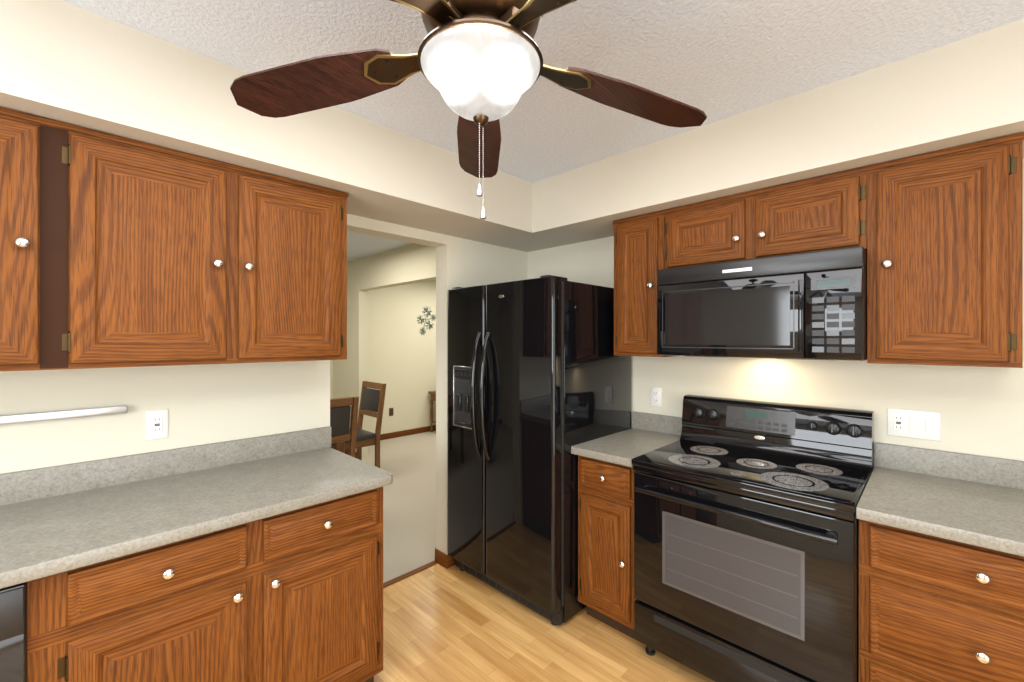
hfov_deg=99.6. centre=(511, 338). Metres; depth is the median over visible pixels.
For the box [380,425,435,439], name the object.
baseboard
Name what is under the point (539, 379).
fridge
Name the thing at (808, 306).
microwave
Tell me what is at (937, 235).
upper cabinet
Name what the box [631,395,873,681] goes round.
stove
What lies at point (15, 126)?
upper cabinet
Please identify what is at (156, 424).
outlet
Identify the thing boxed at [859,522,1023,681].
base cabinet
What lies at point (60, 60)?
soffit
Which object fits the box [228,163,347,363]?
upper cabinet
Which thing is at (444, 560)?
baseboard
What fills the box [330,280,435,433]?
wall
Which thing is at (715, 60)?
ceiling
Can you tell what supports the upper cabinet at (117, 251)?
attached to the wall at (203, 404)
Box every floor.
[362,430,435,582]
[374,560,714,681]
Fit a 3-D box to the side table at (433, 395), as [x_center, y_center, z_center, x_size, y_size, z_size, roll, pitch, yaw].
[-1.014,1.145,6.864,0.370,0.640,0.500,0,0,44]
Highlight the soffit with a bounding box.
[0,0,1023,251]
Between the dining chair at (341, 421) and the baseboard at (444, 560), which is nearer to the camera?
the baseboard at (444, 560)
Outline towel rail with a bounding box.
[0,406,127,424]
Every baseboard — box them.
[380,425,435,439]
[435,549,454,568]
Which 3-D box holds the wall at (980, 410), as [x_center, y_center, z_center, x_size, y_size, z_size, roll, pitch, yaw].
[0.347,0.245,3.180,7.520,2.440,0.120,0,0,44]
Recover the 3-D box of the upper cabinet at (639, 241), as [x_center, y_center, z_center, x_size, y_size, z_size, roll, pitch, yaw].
[0.780,-0.284,2.434,0.292,0.754,0.338,0,0,44]
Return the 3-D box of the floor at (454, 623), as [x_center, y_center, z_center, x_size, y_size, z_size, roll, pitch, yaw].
[0.049,1.486,0.455,4.145,0.057,4.440,0,0,44]
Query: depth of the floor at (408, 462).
3.88 m
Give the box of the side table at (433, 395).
[428,391,435,431]
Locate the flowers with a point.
(427, 311)
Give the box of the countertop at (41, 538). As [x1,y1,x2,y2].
[0,446,392,589]
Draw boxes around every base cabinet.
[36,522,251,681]
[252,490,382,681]
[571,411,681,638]
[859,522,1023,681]
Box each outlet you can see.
[146,409,167,439]
[389,408,392,415]
[650,387,661,406]
[888,408,940,440]
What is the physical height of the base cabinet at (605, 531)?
1.016 m
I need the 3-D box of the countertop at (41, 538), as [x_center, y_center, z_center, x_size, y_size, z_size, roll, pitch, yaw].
[-1.383,0.571,1.305,0.652,0.040,1.920,0,0,44]
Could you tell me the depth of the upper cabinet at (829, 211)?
1.77 m
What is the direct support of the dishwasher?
on the floor at (454, 623)
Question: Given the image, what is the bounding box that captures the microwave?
[657,246,866,360]
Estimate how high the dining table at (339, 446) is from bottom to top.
0.775 m
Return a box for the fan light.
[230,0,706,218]
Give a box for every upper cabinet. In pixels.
[0,106,31,371]
[32,114,227,369]
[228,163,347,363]
[613,210,671,356]
[665,191,752,268]
[753,166,868,258]
[867,132,1023,367]
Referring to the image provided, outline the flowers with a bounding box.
[418,307,435,334]
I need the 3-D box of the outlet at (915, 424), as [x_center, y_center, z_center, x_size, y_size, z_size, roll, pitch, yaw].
[1.669,0.355,1.800,0.162,0.115,0.010,0,0,44]
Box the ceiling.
[61,0,1023,261]
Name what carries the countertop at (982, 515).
on the base cabinet at (941, 566)
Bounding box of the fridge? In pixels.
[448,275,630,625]
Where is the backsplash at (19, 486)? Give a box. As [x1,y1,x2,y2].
[0,426,330,505]
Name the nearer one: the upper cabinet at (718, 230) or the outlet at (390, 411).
the upper cabinet at (718, 230)
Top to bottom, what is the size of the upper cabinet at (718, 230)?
0.314 m
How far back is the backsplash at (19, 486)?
1.70 m
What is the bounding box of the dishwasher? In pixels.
[0,582,35,681]
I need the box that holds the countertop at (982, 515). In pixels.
[856,466,1023,557]
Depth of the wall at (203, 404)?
1.86 m
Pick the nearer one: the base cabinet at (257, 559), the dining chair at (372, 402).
the base cabinet at (257, 559)
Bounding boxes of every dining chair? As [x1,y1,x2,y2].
[330,397,358,457]
[331,381,385,467]
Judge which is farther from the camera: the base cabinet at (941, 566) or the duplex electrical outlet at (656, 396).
the duplex electrical outlet at (656, 396)
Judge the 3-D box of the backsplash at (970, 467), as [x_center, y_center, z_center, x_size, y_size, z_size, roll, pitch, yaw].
[2.051,0.500,1.419,1.321,0.103,0.019,0,0,44]
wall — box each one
[0,214,526,554]
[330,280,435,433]
[333,159,1023,467]
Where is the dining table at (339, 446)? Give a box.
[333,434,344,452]
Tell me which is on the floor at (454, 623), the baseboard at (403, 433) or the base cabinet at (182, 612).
the base cabinet at (182, 612)
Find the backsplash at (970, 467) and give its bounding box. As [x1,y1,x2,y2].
[875,442,1023,489]
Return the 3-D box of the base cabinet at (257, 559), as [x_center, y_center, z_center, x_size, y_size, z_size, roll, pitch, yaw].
[-0.903,1.028,1.816,0.626,0.874,0.473,0,0,44]

